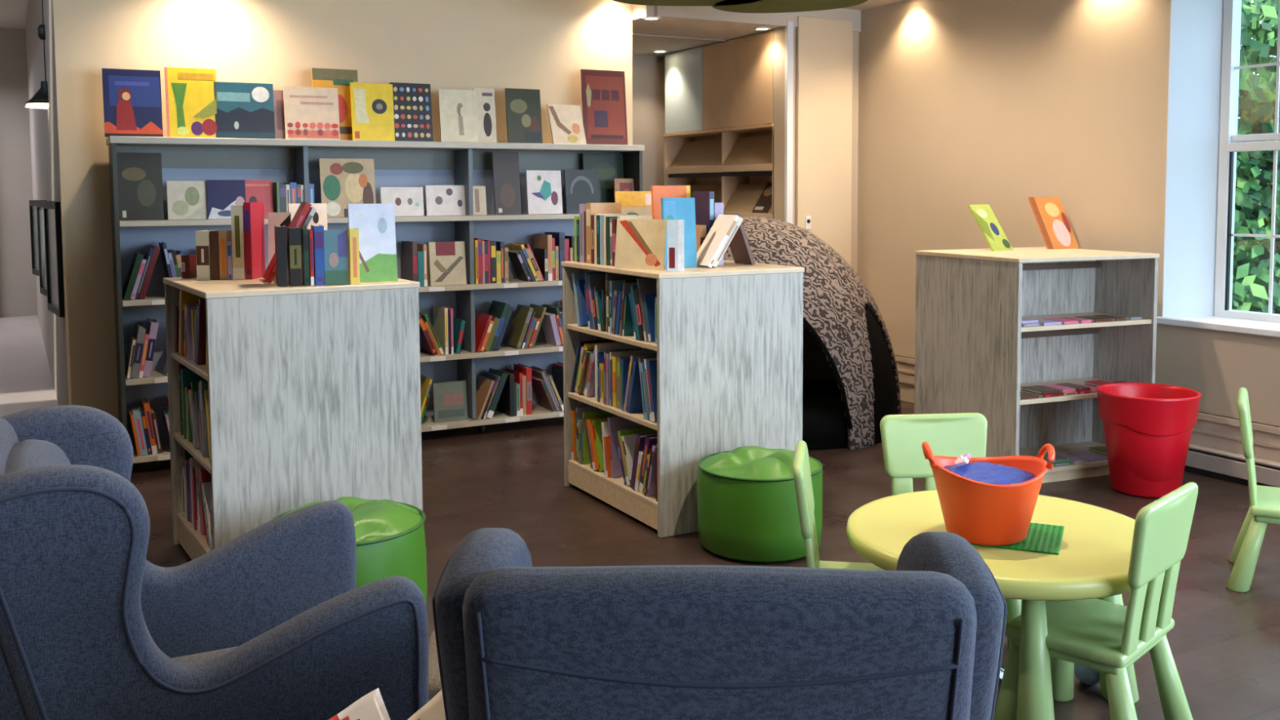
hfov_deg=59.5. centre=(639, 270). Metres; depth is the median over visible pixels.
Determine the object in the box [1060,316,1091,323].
book
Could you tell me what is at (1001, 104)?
wall
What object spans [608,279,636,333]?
book
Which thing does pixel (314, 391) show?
bookcase
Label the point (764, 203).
magazine
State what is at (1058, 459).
book
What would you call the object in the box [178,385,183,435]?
book
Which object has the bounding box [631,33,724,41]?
trim
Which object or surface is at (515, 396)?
book
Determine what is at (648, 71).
wall
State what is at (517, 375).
book
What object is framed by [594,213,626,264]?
book
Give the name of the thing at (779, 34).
wall
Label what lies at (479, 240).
book
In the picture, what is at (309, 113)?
picture book
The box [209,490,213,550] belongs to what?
book
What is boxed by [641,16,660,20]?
recessed light
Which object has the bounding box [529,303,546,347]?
book
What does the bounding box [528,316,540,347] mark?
book
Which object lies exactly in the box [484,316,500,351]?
book
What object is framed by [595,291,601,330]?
book
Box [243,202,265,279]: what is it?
book
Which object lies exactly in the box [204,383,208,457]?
book
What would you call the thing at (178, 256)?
book
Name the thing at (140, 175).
picture book
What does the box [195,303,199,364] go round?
book
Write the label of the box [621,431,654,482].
book
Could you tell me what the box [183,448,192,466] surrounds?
book
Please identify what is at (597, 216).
book
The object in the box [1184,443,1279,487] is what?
baseboard heater
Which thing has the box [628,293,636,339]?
book
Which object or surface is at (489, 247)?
book
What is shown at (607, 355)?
book
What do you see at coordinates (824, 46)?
door
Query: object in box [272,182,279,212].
book
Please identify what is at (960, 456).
brick
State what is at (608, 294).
book
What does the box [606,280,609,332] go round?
book
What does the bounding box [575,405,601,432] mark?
book
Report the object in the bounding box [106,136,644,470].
bookcase
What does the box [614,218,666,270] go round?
picture book
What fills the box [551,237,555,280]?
book
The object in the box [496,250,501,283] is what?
book
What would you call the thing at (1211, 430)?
baseboard
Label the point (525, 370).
book
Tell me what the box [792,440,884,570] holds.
chair
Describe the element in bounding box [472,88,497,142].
picture book
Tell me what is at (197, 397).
book
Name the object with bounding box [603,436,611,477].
book
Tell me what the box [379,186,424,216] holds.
picture book
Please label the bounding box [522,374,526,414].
book
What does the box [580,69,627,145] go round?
picture book
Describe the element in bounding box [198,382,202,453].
book
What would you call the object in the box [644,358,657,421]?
book
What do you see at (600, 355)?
book
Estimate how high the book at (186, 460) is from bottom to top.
0.243 m
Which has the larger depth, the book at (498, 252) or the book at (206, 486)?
the book at (498, 252)
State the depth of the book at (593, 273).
5.19 m
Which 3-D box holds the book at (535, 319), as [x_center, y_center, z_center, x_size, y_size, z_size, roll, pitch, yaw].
[-0.695,0.368,6.783,0.092,0.186,0.166,-2,5,-28]
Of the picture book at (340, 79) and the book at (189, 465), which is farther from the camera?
the picture book at (340, 79)
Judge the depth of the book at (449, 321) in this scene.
6.47 m
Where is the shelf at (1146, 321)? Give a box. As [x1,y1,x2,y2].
[1021,311,1151,332]
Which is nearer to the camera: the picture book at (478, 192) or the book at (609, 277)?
the book at (609, 277)
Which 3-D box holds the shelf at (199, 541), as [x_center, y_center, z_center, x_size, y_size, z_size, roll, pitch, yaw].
[-1.524,1.010,4.319,0.360,0.022,0.766,-3,5,-32]
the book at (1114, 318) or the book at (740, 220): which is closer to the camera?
the book at (740, 220)
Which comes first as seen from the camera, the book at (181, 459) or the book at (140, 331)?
the book at (181, 459)
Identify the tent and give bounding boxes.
[723,216,901,449]
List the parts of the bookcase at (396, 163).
panel, shelf, shelf, shelf, shelf, rail, panel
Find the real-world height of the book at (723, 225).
0.229 m
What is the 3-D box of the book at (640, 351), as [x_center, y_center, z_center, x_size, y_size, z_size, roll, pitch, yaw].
[-0.039,0.485,5.089,0.215,0.242,0.019,-2,5,-28]
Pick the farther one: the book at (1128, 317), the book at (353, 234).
the book at (1128, 317)
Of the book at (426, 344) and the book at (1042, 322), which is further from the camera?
the book at (426, 344)
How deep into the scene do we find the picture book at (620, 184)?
6.99 m
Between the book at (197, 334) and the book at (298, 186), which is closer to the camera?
the book at (197, 334)
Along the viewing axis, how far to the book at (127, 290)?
5.67 m
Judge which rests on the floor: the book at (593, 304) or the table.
the table
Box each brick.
[954,457,968,466]
[956,454,968,462]
[963,453,971,459]
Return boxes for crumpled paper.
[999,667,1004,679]
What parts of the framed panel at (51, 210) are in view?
pane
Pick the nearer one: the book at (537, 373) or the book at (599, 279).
the book at (599, 279)
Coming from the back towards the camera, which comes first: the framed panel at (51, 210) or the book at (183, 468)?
the framed panel at (51, 210)
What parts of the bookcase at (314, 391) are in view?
panel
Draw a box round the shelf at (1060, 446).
[1018,440,1108,473]
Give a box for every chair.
[0,404,429,719]
[431,528,1007,719]
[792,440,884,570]
[880,413,1021,648]
[993,482,1198,719]
[1226,387,1279,591]
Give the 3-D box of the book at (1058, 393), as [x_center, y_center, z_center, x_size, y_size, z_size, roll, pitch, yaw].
[1.972,0.601,5.494,0.116,0.013,0.151,-2,4,-22]
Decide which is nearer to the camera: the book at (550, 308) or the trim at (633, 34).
the book at (550, 308)
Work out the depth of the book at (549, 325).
6.81 m
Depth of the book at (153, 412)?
5.75 m
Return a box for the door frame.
[784,21,795,224]
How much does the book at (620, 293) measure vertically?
0.201 m
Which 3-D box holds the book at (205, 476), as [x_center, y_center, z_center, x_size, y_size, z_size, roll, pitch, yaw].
[-1.520,0.876,4.234,0.246,0.257,0.138,-3,5,-32]
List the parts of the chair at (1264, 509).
leg, backrest, leg, seat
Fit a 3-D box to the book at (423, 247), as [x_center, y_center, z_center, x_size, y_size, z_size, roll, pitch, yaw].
[-1.271,-0.034,6.471,0.019,0.238,0.207,-2,5,-28]
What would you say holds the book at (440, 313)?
on the bookcase at (396, 163)
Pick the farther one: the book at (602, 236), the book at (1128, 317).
the book at (1128, 317)
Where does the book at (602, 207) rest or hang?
on the bookcase at (729, 347)
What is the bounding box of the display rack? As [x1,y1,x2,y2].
[663,126,773,218]
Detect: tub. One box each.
[921,441,1054,545]
[1095,382,1201,497]
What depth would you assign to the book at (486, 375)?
6.61 m
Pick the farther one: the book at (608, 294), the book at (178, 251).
the book at (178, 251)
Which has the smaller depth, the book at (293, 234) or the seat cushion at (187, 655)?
the seat cushion at (187, 655)
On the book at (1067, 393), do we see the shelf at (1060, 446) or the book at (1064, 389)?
the book at (1064, 389)
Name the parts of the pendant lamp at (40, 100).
lamp shade, cord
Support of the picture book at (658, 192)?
on the bookcase at (729, 347)
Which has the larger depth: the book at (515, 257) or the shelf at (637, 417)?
the book at (515, 257)
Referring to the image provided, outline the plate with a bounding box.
[969,522,1064,555]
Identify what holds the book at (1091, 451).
on the bookcase at (974, 353)
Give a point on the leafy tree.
(1256, 93)
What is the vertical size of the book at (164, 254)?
0.282 m
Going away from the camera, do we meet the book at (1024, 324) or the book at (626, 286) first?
the book at (626, 286)
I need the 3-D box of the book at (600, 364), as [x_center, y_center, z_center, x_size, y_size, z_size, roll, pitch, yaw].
[-0.120,0.512,5.156,0.141,0.179,0.016,-2,5,-28]
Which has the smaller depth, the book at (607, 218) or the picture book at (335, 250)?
the picture book at (335, 250)
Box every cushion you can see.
[4,439,71,474]
[171,646,237,663]
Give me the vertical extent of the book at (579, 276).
0.247 m
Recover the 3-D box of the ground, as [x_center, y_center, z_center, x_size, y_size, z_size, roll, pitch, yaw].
[13.725,1.061,12.038,24.530,0.100,32.000,-2,5,-28]
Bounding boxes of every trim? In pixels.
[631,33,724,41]
[654,5,861,32]
[850,31,853,266]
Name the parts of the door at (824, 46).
plate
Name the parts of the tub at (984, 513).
handle, handle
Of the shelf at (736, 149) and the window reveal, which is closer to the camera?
the window reveal
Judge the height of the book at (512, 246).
0.226 m
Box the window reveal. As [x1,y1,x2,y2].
[1161,0,1223,316]
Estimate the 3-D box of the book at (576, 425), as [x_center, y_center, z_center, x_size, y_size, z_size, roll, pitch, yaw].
[-0.241,0.825,5.396,0.141,0.183,0.016,-2,5,-28]
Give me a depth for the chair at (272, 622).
2.17 m
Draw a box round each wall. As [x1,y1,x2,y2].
[0,27,37,317]
[631,54,665,191]
[773,26,858,273]
[857,0,1279,426]
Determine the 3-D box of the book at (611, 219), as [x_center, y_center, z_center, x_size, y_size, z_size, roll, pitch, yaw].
[-0.059,-0.130,5.045,0.161,0.215,0.022,-2,5,-28]
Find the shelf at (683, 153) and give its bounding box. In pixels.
[669,138,721,168]
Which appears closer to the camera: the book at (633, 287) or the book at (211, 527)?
the book at (211, 527)
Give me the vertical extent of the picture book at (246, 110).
0.300 m
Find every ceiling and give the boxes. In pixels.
[0,0,27,28]
[631,4,781,56]
[843,0,904,9]
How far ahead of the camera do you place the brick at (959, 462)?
3.05 m
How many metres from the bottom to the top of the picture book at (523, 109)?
0.329 m
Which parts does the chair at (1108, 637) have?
leg, leg, seat, leg, backrest, leg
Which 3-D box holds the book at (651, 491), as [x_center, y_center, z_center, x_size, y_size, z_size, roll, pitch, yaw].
[0.136,0.843,4.769,0.212,0.231,0.077,-2,5,-28]
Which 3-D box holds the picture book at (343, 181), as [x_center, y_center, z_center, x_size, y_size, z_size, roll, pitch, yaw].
[-1.621,-0.458,6.216,0.300,0.325,0.056,-2,5,-28]
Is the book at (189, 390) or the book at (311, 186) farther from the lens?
the book at (311, 186)
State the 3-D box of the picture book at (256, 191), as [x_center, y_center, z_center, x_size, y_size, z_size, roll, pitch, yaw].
[-2.052,-0.380,5.989,0.175,0.205,0.034,-2,5,-28]
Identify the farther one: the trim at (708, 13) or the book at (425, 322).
the trim at (708, 13)
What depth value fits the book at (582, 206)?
5.27 m
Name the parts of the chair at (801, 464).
backrest, seat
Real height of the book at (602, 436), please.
0.178 m
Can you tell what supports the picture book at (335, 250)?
on the bookcase at (314, 391)
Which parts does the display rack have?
panel, shelf shadow rail, panel, panel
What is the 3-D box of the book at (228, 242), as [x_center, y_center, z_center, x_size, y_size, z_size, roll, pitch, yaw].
[-1.600,-0.044,4.437,0.016,0.150,0.161,0,4,-2]
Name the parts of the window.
meeting rail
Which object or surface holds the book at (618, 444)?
on the bookcase at (729, 347)
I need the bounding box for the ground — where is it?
[1233,300,1240,306]
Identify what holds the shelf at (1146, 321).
attached to the bookcase at (974, 353)
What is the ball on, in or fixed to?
on the floor
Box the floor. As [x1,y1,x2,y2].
[0,315,1279,719]
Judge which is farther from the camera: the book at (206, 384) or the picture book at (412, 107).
the picture book at (412, 107)
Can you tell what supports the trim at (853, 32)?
attached to the wall at (779, 34)
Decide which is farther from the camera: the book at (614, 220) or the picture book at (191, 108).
the picture book at (191, 108)
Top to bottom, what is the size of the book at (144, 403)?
0.264 m
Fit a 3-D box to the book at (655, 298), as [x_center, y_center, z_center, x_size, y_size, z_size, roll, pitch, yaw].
[0.147,0.205,4.684,0.180,0.195,0.027,-2,5,-28]
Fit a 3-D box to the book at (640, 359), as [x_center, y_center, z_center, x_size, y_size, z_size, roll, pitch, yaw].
[0.116,0.496,4.824,0.246,0.256,0.065,-2,5,-28]
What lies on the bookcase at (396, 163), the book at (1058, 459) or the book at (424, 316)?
the book at (424, 316)
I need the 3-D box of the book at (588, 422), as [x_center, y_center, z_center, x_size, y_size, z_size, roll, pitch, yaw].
[-0.140,0.808,5.264,0.205,0.233,0.102,-2,5,-28]
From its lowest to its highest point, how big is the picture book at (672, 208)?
0.306 m
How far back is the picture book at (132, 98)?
5.68 m
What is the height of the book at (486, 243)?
0.245 m
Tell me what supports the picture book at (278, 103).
on the bookcase at (396, 163)
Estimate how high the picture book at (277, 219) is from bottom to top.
0.260 m
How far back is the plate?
2.99 m
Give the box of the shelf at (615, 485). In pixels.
[568,459,657,509]
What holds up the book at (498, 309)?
on the bookcase at (396, 163)
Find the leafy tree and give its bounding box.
[1231,0,1279,314]
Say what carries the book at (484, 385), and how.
on the bookcase at (396, 163)
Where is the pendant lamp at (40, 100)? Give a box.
[25,0,48,108]
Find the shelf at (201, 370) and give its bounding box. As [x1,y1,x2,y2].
[170,351,208,381]
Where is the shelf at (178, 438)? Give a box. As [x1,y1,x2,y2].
[173,431,210,473]
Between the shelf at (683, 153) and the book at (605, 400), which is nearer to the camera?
the book at (605, 400)
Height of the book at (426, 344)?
0.243 m
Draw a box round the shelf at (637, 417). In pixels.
[567,391,657,430]
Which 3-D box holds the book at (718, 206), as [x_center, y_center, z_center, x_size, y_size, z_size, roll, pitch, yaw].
[0.324,-0.170,5.120,0.045,0.280,0.160,-2,4,-24]
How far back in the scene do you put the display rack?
8.42 m
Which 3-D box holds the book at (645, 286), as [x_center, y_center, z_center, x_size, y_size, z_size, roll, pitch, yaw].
[0.102,0.164,4.790,0.219,0.262,0.084,-2,5,-28]
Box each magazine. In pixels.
[328,687,390,719]
[407,689,445,719]
[751,182,772,213]
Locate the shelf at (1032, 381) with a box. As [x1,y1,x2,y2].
[1019,377,1114,404]
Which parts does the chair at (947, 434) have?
backrest, leg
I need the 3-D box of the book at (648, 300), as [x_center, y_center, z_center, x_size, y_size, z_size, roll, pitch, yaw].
[0.105,0.199,4.764,0.175,0.197,0.072,-2,5,-28]
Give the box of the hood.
[1188,443,1279,468]
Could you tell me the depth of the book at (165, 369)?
5.85 m
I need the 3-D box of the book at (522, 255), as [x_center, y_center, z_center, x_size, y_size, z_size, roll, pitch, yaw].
[-0.711,-0.033,6.746,0.097,0.191,0.170,-2,5,-28]
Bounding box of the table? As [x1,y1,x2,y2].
[845,489,1138,719]
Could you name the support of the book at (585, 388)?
on the bookcase at (729, 347)
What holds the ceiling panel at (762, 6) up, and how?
hanging from the ceiling at (869, 3)
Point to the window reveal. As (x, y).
(1196, 26)
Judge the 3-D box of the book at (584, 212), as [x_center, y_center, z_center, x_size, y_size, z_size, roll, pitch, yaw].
[-0.187,-0.158,5.282,0.160,0.240,0.020,-2,5,-28]
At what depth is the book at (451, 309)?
6.47 m
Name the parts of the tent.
panel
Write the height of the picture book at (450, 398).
0.230 m
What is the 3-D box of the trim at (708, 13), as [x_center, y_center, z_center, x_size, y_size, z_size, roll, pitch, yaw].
[0.818,-1.714,7.465,1.630,0.150,0.040,-2,5,-28]
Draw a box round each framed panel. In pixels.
[29,200,46,275]
[35,200,54,296]
[43,201,65,317]
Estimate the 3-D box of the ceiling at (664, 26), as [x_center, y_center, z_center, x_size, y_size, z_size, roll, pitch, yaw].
[0.482,-1.756,8.448,2.088,0.100,2.010,-2,5,-28]
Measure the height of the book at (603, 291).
0.189 m
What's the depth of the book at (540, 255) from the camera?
6.76 m
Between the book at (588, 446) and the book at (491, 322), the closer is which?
the book at (588, 446)
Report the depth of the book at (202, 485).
4.13 m
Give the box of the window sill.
[1156,315,1279,337]
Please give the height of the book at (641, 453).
0.181 m
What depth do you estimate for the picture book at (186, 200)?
5.82 m
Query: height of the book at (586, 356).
0.222 m
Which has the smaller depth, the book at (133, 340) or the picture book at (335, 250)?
the picture book at (335, 250)
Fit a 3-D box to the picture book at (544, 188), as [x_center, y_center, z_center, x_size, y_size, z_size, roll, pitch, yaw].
[-0.580,-0.473,6.782,0.225,0.265,0.040,-2,5,-28]
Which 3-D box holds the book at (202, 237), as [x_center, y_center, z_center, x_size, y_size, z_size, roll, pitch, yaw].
[-1.702,-0.062,4.413,0.050,0.190,0.121,0,4,-2]
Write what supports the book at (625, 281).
on the bookcase at (729, 347)
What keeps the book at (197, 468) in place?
on the bookcase at (314, 391)
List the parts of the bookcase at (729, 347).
panel, panel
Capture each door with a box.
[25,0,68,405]
[795,16,853,265]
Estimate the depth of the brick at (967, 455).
3.10 m
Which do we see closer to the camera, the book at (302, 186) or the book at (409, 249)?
the book at (302, 186)
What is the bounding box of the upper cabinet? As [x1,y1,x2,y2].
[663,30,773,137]
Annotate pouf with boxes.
[270,496,426,604]
[696,445,822,562]
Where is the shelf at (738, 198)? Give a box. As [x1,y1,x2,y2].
[723,183,772,213]
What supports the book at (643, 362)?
on the bookcase at (729, 347)
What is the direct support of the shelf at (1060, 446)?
attached to the bookcase at (974, 353)
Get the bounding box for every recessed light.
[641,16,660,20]
[652,49,667,53]
[753,26,770,30]
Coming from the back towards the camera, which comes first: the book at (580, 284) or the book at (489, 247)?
the book at (489, 247)
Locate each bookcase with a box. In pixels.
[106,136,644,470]
[163,276,422,559]
[560,259,804,537]
[914,246,1159,483]
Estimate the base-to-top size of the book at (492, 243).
0.246 m
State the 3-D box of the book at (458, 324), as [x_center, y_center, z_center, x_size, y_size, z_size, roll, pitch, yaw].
[-1.079,0.382,6.566,0.060,0.194,0.172,-2,5,-28]
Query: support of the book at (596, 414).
on the bookcase at (729, 347)
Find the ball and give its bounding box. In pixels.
[1074,663,1099,684]
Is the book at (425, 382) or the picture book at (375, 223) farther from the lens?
the book at (425, 382)
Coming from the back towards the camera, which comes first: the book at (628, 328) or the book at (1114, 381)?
the book at (1114, 381)
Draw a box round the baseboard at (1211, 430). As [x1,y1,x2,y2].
[894,355,1279,462]
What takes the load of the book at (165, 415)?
on the bookcase at (396, 163)
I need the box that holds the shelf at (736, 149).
[721,134,772,165]
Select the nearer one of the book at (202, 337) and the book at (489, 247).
the book at (202, 337)
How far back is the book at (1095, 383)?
5.67 m
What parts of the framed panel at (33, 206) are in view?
pane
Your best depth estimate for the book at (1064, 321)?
5.47 m
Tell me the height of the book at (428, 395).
0.181 m
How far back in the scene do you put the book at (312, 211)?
4.26 m
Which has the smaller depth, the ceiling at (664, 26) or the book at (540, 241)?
the book at (540, 241)
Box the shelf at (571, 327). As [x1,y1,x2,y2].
[567,323,657,351]
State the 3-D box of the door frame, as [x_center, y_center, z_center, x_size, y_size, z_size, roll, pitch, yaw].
[1.026,-0.420,7.648,0.078,2.600,0.030,-2,5,-28]
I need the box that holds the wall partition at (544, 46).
[52,0,632,420]
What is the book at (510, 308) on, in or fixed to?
on the bookcase at (396, 163)
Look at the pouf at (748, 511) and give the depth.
4.28 m
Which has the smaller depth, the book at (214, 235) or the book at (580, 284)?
the book at (214, 235)
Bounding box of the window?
[1213,0,1279,323]
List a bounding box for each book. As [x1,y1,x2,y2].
[102,68,163,137]
[116,152,164,220]
[121,251,143,299]
[124,336,136,378]
[128,408,140,456]
[129,258,146,299]
[130,324,146,377]
[130,405,147,455]
[134,245,154,299]
[137,405,152,454]
[138,244,159,299]
[138,331,149,377]
[140,396,158,453]
[142,318,158,377]
[150,407,162,453]
[158,241,173,277]
[160,407,169,444]
[162,359,167,374]
[163,404,168,418]
[164,66,217,137]
[166,181,208,219]
[167,248,180,277]
[167,251,176,277]
[174,306,179,352]
[175,249,183,256]
[175,253,182,276]
[178,288,204,355]
[178,363,187,381]
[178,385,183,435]
[179,457,184,513]
[181,254,196,278]
[181,311,184,355]
[181,368,205,439]
[182,466,186,518]
[183,302,199,356]
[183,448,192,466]
[185,306,197,359]
[185,386,188,440]
[185,459,190,521]
[186,385,191,435]
[186,392,192,442]
[187,459,191,522]
[188,389,195,447]
[188,396,193,445]
[189,465,191,522]
[190,395,199,448]
[190,457,202,525]
[191,309,195,362]
[191,381,199,395]
[191,466,195,526]
[192,472,196,530]
[193,307,197,363]
[194,391,200,450]
[195,230,214,279]
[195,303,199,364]
[195,466,204,530]
[195,483,199,532]
[196,298,206,364]
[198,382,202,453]
[198,474,200,532]
[199,467,206,535]
[199,470,211,543]
[200,380,208,457]
[201,484,209,546]
[202,481,211,548]
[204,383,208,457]
[204,390,210,462]
[205,344,207,370]
[206,179,245,219]
[209,230,222,279]
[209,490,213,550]
[213,81,275,138]
[217,229,231,279]
[226,240,232,279]
[231,204,245,279]
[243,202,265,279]
[244,180,274,217]
[262,201,311,282]
[267,212,291,276]
[272,89,285,138]
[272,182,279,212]
[273,207,316,280]
[274,225,288,286]
[279,184,286,212]
[283,86,340,139]
[283,182,297,203]
[285,184,289,212]
[286,226,302,285]
[288,203,327,230]
[296,184,301,203]
[300,227,309,285]
[301,185,304,201]
[308,183,314,203]
[308,229,314,285]
[311,67,357,140]
[311,225,324,284]
[318,158,376,217]
[324,229,348,284]
[346,203,397,282]
[346,227,359,284]
[350,82,395,141]
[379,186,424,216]
[389,82,433,141]
[401,240,417,281]
[417,243,427,286]
[417,250,424,286]
[418,311,444,354]
[418,314,437,355]
[420,374,432,415]
[421,393,430,423]
[423,320,440,355]
[425,185,466,215]
[426,241,466,285]
[432,304,448,355]
[432,380,467,422]
[438,88,478,142]
[439,305,453,354]
[448,310,450,354]
[453,317,465,353]
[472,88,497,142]
[472,186,486,215]
[473,237,482,284]
[473,240,478,284]
[475,311,492,352]
[475,375,494,419]
[480,320,493,351]
[480,371,498,419]
[481,239,490,283]
[481,240,484,284]
[484,241,488,284]
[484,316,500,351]
[484,371,500,418]
[486,368,507,418]
[487,300,510,351]
[489,240,496,283]
[491,151,521,214]
[494,240,504,283]
[494,306,513,350]
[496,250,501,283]
[496,368,514,416]
[503,247,508,282]
[504,88,542,143]
[504,304,533,348]
[506,368,523,415]
[507,242,538,281]
[507,249,531,281]
[511,248,534,281]
[513,363,532,414]
[514,382,516,416]
[515,242,544,280]
[515,382,519,416]
[520,311,535,348]
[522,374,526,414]
[524,247,542,281]
[524,317,537,348]
[525,170,562,214]
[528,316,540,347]
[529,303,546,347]
[530,365,561,410]
[531,367,559,411]
[531,375,556,411]
[533,234,552,280]
[533,248,547,280]
[542,303,563,333]
[542,311,561,346]
[545,231,564,279]
[546,103,586,144]
[546,373,563,410]
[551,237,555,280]
[551,366,563,403]
[552,362,563,368]
[555,245,559,280]
[555,314,563,346]
[559,311,562,322]
[564,169,598,213]
[564,235,574,261]
[564,238,568,261]
[568,247,573,261]
[570,339,615,392]
[571,408,576,460]
[572,272,585,325]
[573,216,579,262]
[574,346,583,393]
[575,279,588,326]
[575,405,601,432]
[576,219,579,262]
[576,423,578,462]
[576,425,577,462]
[577,341,622,391]
[577,349,594,395]
[578,418,582,464]
[579,204,586,262]
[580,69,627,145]
[582,153,623,203]
[582,351,593,396]
[582,409,616,465]
[583,211,586,262]
[584,271,613,328]
[584,283,590,328]
[584,419,592,468]
[586,202,621,263]
[586,346,595,396]
[586,415,618,470]
[587,273,605,328]
[590,287,598,329]
[591,214,594,263]
[591,417,608,471]
[593,286,605,329]
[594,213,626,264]
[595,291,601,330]
[595,342,641,401]
[596,214,613,264]
[596,349,629,402]
[599,363,604,402]
[600,214,624,265]
[601,289,605,331]
[601,364,604,404]
[601,421,608,475]
[601,435,604,475]
[603,214,636,265]
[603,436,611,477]
[604,348,648,404]
[605,216,618,266]
[605,273,649,332]
[605,353,609,405]
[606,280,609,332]
[607,416,646,477]
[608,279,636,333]
[608,293,609,333]
[609,217,617,266]
[609,349,653,405]
[609,359,612,406]
[611,289,618,334]
[612,218,617,266]
[612,353,648,408]
[613,178,634,194]
[614,191,652,215]
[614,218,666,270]
[615,289,622,334]
[616,353,650,408]
[617,215,652,219]
[617,426,657,485]
[617,443,626,484]
[618,282,637,336]
[621,358,630,410]
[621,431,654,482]
[622,296,634,336]
[623,280,636,282]
[623,353,657,411]
[626,360,643,413]
[626,368,633,412]
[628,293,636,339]
[630,284,639,339]
[630,431,657,490]
[633,288,644,340]
[634,450,643,491]
[636,278,657,342]
[638,355,657,417]
[638,434,657,493]
[639,362,648,419]
[642,293,657,342]
[642,361,649,420]
[642,454,648,493]
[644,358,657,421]
[644,448,652,496]
[645,360,657,421]
[646,444,657,497]
[651,185,690,219]
[654,297,657,343]
[655,453,657,502]
[661,197,697,268]
[666,219,684,271]
[693,191,714,235]
[695,224,706,253]
[696,213,739,268]
[711,217,743,267]
[714,202,723,264]
[723,213,755,265]
[968,204,1013,251]
[1020,391,1039,399]
[1021,317,1038,324]
[1021,322,1039,326]
[1021,385,1061,394]
[1022,390,1062,397]
[1027,196,1079,248]
[1029,452,1070,463]
[1035,318,1062,325]
[1041,317,1078,324]
[1041,383,1075,392]
[1052,461,1071,466]
[1055,382,1090,391]
[1057,453,1085,464]
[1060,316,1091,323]
[1060,391,1076,395]
[1066,450,1107,462]
[1074,315,1112,322]
[1075,390,1092,394]
[1079,384,1097,392]
[1084,379,1113,386]
[1088,445,1106,455]
[1090,450,1106,457]
[1093,315,1126,320]
[1107,314,1142,319]
[1113,381,1128,382]
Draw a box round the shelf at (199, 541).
[176,512,211,554]
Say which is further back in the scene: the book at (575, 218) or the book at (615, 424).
the book at (575, 218)
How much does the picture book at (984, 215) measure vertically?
0.250 m
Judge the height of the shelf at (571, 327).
0.022 m
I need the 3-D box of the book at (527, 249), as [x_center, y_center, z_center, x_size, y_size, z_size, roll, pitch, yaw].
[-0.667,-0.039,6.752,0.106,0.202,0.158,-2,5,-28]
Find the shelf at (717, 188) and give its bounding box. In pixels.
[686,184,721,202]
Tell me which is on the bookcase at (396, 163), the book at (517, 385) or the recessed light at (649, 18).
the book at (517, 385)
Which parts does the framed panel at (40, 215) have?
pane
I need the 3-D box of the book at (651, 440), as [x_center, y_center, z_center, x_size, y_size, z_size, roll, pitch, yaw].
[0.107,0.826,4.827,0.208,0.256,0.097,-2,5,-28]
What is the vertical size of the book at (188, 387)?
0.216 m
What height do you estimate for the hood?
0.013 m
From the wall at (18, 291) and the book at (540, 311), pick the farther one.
the wall at (18, 291)
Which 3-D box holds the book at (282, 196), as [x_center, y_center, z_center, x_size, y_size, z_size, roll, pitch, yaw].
[-1.951,-0.375,6.067,0.034,0.181,0.178,-2,5,-28]
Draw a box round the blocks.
[943,462,1035,484]
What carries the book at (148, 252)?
on the bookcase at (396, 163)
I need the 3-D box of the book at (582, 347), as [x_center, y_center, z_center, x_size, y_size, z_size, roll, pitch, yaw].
[-0.197,0.469,5.381,0.215,0.234,0.110,-2,5,-28]
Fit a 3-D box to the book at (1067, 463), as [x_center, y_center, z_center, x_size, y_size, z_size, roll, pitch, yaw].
[2.034,0.943,5.543,0.117,0.013,0.151,-2,4,-22]
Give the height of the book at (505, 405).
0.255 m
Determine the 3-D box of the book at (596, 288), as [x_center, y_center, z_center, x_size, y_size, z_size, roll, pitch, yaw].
[-0.132,0.171,5.171,0.155,0.197,0.059,-2,5,-28]
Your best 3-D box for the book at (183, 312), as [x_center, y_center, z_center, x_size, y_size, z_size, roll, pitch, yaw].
[-1.713,0.242,4.410,0.168,0.179,0.065,-3,5,-32]
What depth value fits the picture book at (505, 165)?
6.66 m
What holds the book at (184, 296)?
on the bookcase at (314, 391)
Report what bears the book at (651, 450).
on the bookcase at (729, 347)
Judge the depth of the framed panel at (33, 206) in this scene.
8.05 m
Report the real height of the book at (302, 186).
0.176 m
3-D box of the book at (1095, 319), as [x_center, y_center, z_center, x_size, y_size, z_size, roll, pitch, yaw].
[2.259,0.242,5.588,0.108,0.013,0.151,-2,4,-22]
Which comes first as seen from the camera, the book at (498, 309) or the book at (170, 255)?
the book at (170, 255)
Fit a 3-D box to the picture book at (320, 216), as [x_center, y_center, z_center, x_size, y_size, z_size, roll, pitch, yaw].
[-1.349,-0.125,4.564,0.150,0.295,0.043,-2,4,-24]
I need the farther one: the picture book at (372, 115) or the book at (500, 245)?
the book at (500, 245)
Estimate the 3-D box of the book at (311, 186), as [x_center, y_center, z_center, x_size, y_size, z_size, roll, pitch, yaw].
[-1.812,-0.381,6.127,0.027,0.183,0.161,-2,5,-28]
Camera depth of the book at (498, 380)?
6.62 m
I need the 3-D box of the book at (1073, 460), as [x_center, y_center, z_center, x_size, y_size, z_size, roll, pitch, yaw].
[2.137,0.940,5.585,0.073,0.013,0.151,-2,4,-22]
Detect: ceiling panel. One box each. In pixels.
[613,0,759,6]
[711,0,867,13]
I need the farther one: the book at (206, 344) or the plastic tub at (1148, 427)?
the plastic tub at (1148, 427)
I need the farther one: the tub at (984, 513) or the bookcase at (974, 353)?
the bookcase at (974, 353)

